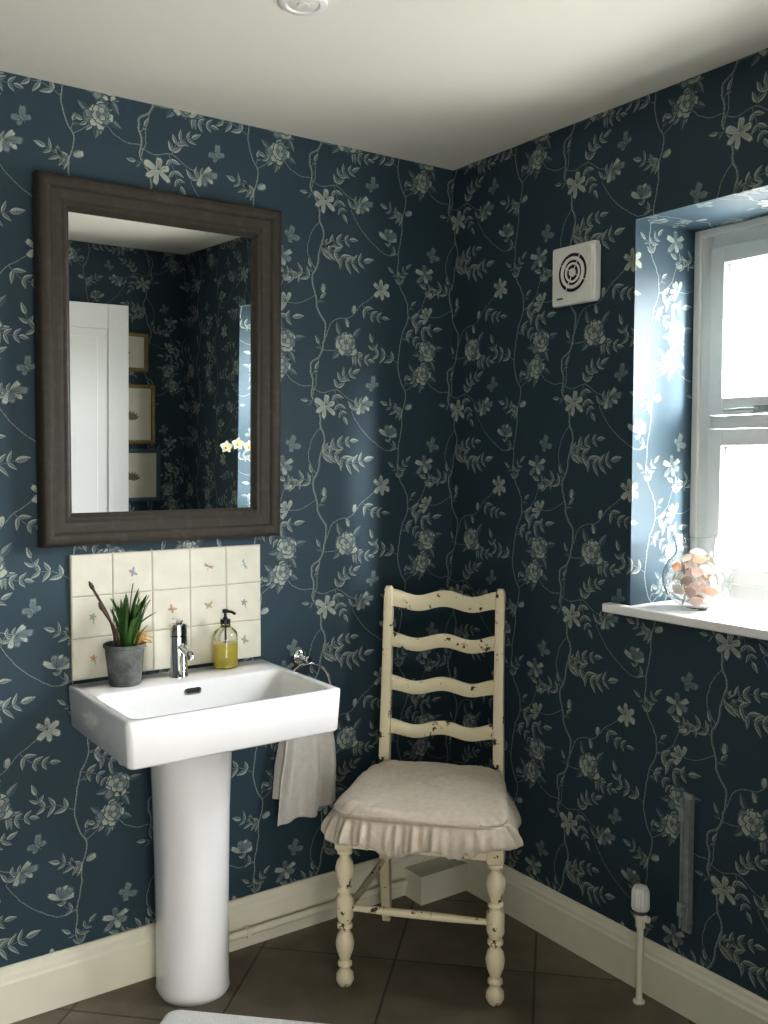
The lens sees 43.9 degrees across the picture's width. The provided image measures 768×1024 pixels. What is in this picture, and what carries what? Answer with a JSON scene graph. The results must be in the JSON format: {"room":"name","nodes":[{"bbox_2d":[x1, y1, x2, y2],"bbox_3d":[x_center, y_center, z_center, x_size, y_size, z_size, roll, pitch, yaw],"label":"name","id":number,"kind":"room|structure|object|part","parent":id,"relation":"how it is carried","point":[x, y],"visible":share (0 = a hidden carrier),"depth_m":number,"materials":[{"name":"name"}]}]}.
{"room":"bathroom","nodes":[
{"label":"bathroom","id":0,"kind":"room"},
{"bbox_2d":[0,71,453,966],"bbox_3d":[-0.828,0.105,2.573,3.100,2.405,0.123,-2,4,-35],"label":"wall","id":1,"kind":"structure","parent":0,"point":[367,237],"depth_m":2.86,"materials":[{"name":"paper"}]},
{"bbox_2d":[32,170,281,547],"bbox_3d":[-0.587,-0.388,2.588,0.686,0.937,0.046,-2,5,-35],"label":"wall mirror","id":2,"kind":"object","parent":1,"relation":"attached to","point":[157,314],"visible":1,"depth_m":2.58,"materials":[{"name":"brown wood"}]},
{"bbox_2d":[68,212,250,512],"bbox_3d":[-0.597,-0.389,2.602,0.522,0.773,0.004,-2,5,-35],"label":"mirror glass","id":3,"kind":"object","parent":2,"relation":"attached to","point":[159,310],"depth_m":2.59,"materials":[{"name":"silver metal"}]},
{"bbox_2d":[69,544,260,680],"bbox_3d":[-0.595,0.271,2.665,0.556,0.334,0.012,-2,4,-35],"label":"tile backsplash","id":4,"kind":"structure","parent":1,"relation":"attached to","point":[193,586],"depth_m":2.65,"materials":[{"name":"tile"}]},
{"bbox_2d":[0,854,438,1023],"bbox_3d":[-0.871,1.239,2.525,2.700,0.145,0.020,-2,4,-35],"label":"baseboard","id":5,"kind":"structure","parent":1,"relation":"attached to","point":[34,986],"depth_m":2.63,"materials":[{"name":"beige paint"}]},
{"bbox_2d":[293,649,330,684],"bbox_3d":[-0.241,0.518,2.900,0.165,0.196,0.057,-2,4,-35],"label":"towel ring","id":6,"kind":"object","parent":1,"relation":"attached to","point":[300,657],"visible":0.62,"depth_m":2.90,"materials":[{"name":"silver metal"}]},
{"bbox_2d":[272,732,335,826],"bbox_3d":[-0.237,0.768,2.891,0.208,0.326,0.074,-2,4,-37],"label":"hand towel","id":7,"kind":"object","parent":6,"relation":"hanging from","point":[304,781],"visible":0.67,"depth_m":2.87,"materials":[{"name":"fabric"}]},
{"bbox_2d":[229,879,407,941],"bbox_3d":[-0.206,1.232,2.957,0.675,0.026,0.032,-2,4,-35],"label":"pipe","id":8,"kind":"object","parent":1,"relation":"attached to","point":[247,931],"visible":0.6,"depth_m":2.90,"materials":[{"name":"beige paint"}]},
{"bbox_2d":[404,857,466,905],"bbox_3d":[0.173,1.226,3.183,0.193,0.096,0.093,-2,4,-35],"label":"box","id":9,"kind":"object","parent":1,"relation":"attached to","point":[438,878],"depth_m":3.15,"materials":[{"name":"beige paint"}]},
{"bbox_2d":[11,891,695,1023],"bbox_3d":[0.324,1.449,1.014,3.120,0.100,4.120,-2,4,-35],"label":"floor","id":10,"kind":"structure","parent":0,"point":[406,970],"depth_m":2.62,"materials":[{"name":"tile"}]},
{"bbox_2d":[69,618,339,1006],"bbox_3d":[-0.469,0.806,2.504,0.572,1.013,0.446,-2,4,-35],"label":"pedestal sink","id":11,"kind":"object","parent":10,"relation":"on","point":[183,724],"visible":1,"depth_m":2.51,"materials":[{"name":"white ceramic"}]},
{"bbox_2d":[89,581,156,686],"bbox_3d":[-0.679,0.313,2.508,0.158,0.280,0.118,0,3,-1],"label":"potted plant","id":12,"kind":"object","parent":11,"relation":"on","point":[124,655],"visible":1,"depth_m":2.48,"materials":[{"name":"green plant"}]},
{"bbox_3d":[-0.721,0.270,2.468,0.081,0.188,0.022,-2,4,-35],"label":"bud stem","id":13,"kind":"part","parent":12,"relation":"part of","materials":[{"name":"brown plant"}]},
{"bbox_3d":[-0.681,0.399,2.509,0.110,0.109,0.110,-2,4,-35],"label":"plant pot","id":14,"kind":"part","parent":12,"relation":"part of","materials":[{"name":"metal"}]},
{"bbox_2d":[170,618,194,677],"bbox_3d":[-0.544,0.372,2.577,0.049,0.155,0.131,-2,4,-35],"label":"faucet","id":15,"kind":"object","parent":11,"relation":"on","point":[180,653],"depth_m":2.58,"materials":[{"name":"silver metal"}]},
{"bbox_2d":[69,659,339,769],"bbox_3d":[-0.469,0.516,2.488,0.572,0.123,0.446,-2,4,-35],"label":"basin","id":16,"kind":"object","parent":11,"relation":"in","point":[169,717],"depth_m":2.40,"materials":[{"name":"white ceramic"}]},
{"bbox_2d":[213,609,237,669],"bbox_3d":[-0.449,0.358,2.705,0.068,0.167,0.068,-2,4,-27],"label":"soap dispenser","id":17,"kind":"object","parent":11,"relation":"on","point":[225,638],"visible":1,"depth_m":2.68,"materials":[{"name":"clear glass"}]},
{"bbox_2d":[160,1010,324,1023],"bbox_3d":[-0.204,1.319,2.178,0.808,0.026,0.508,1,3,9],"label":"bath mat","id":18,"kind":"object","parent":10,"relation":"on","point":[177,1016],"visible":1,"depth_m":2.43,"materials":[{"name":"white fabric"}]},
{"bbox_2d":[335,585,505,1006],"bbox_3d":[0.139,0.770,2.755,0.466,1.055,0.462,1,3,13],"label":"dining chair","id":19,"kind":"object","parent":10,"relation":"on","point":[494,921],"visible":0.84,"depth_m":2.88,"materials":[{"name":"beige paint"}]},
{"bbox_3d":[-0.108,1.072,2.618,0.053,0.468,0.053,1,3,13],"label":"leg","id":20,"kind":"part","parent":19,"relation":"part of","materials":[{"name":"beige paint"}]},
{"bbox_3d":[0.007,0.758,2.970,0.035,1.055,0.089,1,3,13],"label":"leg","id":21,"kind":"part","parent":19,"relation":"part of","materials":[{"name":"beige paint"}]},
{"bbox_3d":[0.133,0.867,2.735,0.435,0.076,0.395,1,3,13],"label":"seat","id":22,"kind":"part","parent":19,"relation":"part of","materials":[{"name":"beige paint"}]},
{"bbox_2d":[321,760,522,859],"bbox_3d":[0.122,0.825,2.668,0.552,0.143,0.455,1,3,13],"label":"seat cushion","id":23,"kind":"object","parent":19,"relation":"on","point":[400,809],"visible":1,"depth_m":2.54,"materials":[{"name":"fabric"}]},
{"bbox_3d":[0.295,1.077,2.528,0.053,0.468,0.053,1,3,13],"label":"leg","id":24,"kind":"part","parent":19,"relation":"part of","materials":[{"name":"beige paint"}]},
{"bbox_3d":[0.349,0.762,2.893,0.035,1.055,0.089,1,3,13],"label":"leg","id":25,"kind":"part","parent":19,"relation":"part of","materials":[{"name":"beige paint"}]},
{"bbox_2d":[631,884,650,1004],"bbox_3d":[0.683,1.151,2.540,0.049,0.320,0.052,-2,4,-35],"label":"radiator valve","id":26,"kind":"object","parent":10,"relation":"on","point":[640,894],"visible":1,"depth_m":2.53,"materials":[{"name":"beige paint"}]},
{"bbox_2d":[0,0,767,170],"bbox_3d":[0.324,-1.052,0.870,3.120,0.100,4.120,-2,4,-35],"label":"ceiling","id":27,"kind":"structure","parent":0,"point":[453,85],"depth_m":2.26,"materials":[{"name":"paint"}]},
{"bbox_2d":[278,0,327,15],"bbox_3d":[-0.169,-1.062,1.997,0.104,0.006,0.104,-2,4,-35],"label":"recessed light","id":28,"kind":"object","parent":27,"relation":"in","point":[301,7],"visible":1,"depth_m":2.00,"materials":[{"name":"white paint"}]},
{"bbox_2d":[451,48,767,999],"bbox_3d":[1.022,0.116,2.384,0.323,2.405,2.310,-2,4,-35],"label":"wall","id":29,"kind":"structure","parent":0,"point":[571,425],"depth_m":2.68,"materials":[{"name":"paper"}]},
{"bbox_2d":[552,240,600,307],"bbox_3d":[0.543,-0.674,2.710,0.041,0.166,0.166,-2,4,-35],"label":"fan","id":30,"kind":"object","parent":29,"relation":"attached to","point":[577,267],"visible":1,"depth_m":2.69,"materials":[{"name":"white plastic"}]},
{"bbox_2d":[557,251,587,292],"bbox_3d":[0.533,-0.677,2.698,0.010,0.116,0.116,-2,4,-35],"label":"grille","id":31,"kind":"object","parent":30,"relation":"attached to","point":[572,266],"depth_m":2.70,"materials":[{"name":"white plastic"}]},
{"bbox_2d":[460,859,767,1023],"bbox_3d":[0.883,1.249,2.353,0.020,0.145,2.310,-2,4,-35],"label":"baseboard","id":32,"kind":"structure","parent":29,"relation":"attached to","point":[693,991],"depth_m":2.66,"materials":[{"name":"beige paint"}]},
{"bbox_2d":[602,600,767,639],"bbox_3d":[1.015,0.285,2.310,0.283,0.024,1.030,-2,4,-35],"label":"windowsill","id":33,"kind":"structure","parent":29,"relation":"attached to","point":[752,622],"depth_m":2.46,"materials":[{"name":"white paint"}]},
{"bbox_2d":[662,534,732,610],"bbox_3d":[0.832,0.161,2.535,0.180,0.196,0.180,-2,4,-35],"label":"glass vase","id":34,"kind":"object","parent":33,"relation":"on","point":[696,577],"visible":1,"depth_m":2.48,"materials":[{"name":"clear glass"}]},
{"bbox_2d":[677,793,694,933],"bbox_3d":[0.777,0.912,2.467,0.038,0.365,0.026,-2,4,-35],"label":"wall bracket","id":35,"kind":"object","parent":29,"relation":"attached to","point":[687,809],"visible":1,"depth_m":2.47,"materials":[{"name":"metal"}]},
{"bbox_2d":[689,215,767,607],"bbox_3d":[1.153,-0.252,2.375,0.094,1.041,0.890,-2,4,-35],"label":"window","id":36,"kind":"structure","parent":29,"relation":"in","point":[719,250],"depth_m":2.64,"materials":[{"name":"white paint"}]},
{"bbox_3d":[1.028,-0.012,2.557,0.046,0.425,0.355,-2,4,-35],"label":"sash","id":37,"kind":"part","parent":36,"relation":"part of","materials":[{"name":"white paint"}]},
{"bbox_3d":[1.028,-0.493,2.530,0.046,0.460,0.355,-2,4,-35],"label":"sash","id":38,"kind":"part","parent":36,"relation":"part of","materials":[{"name":"white paint"}]},
{"bbox_3d":[1.032,-0.012,2.560,0.001,0.317,0.247,-2,4,-35],"label":"pane","id":39,"kind":"part","parent":36,"relation":"part of","materials":[{"name":"glass"}]}
]}

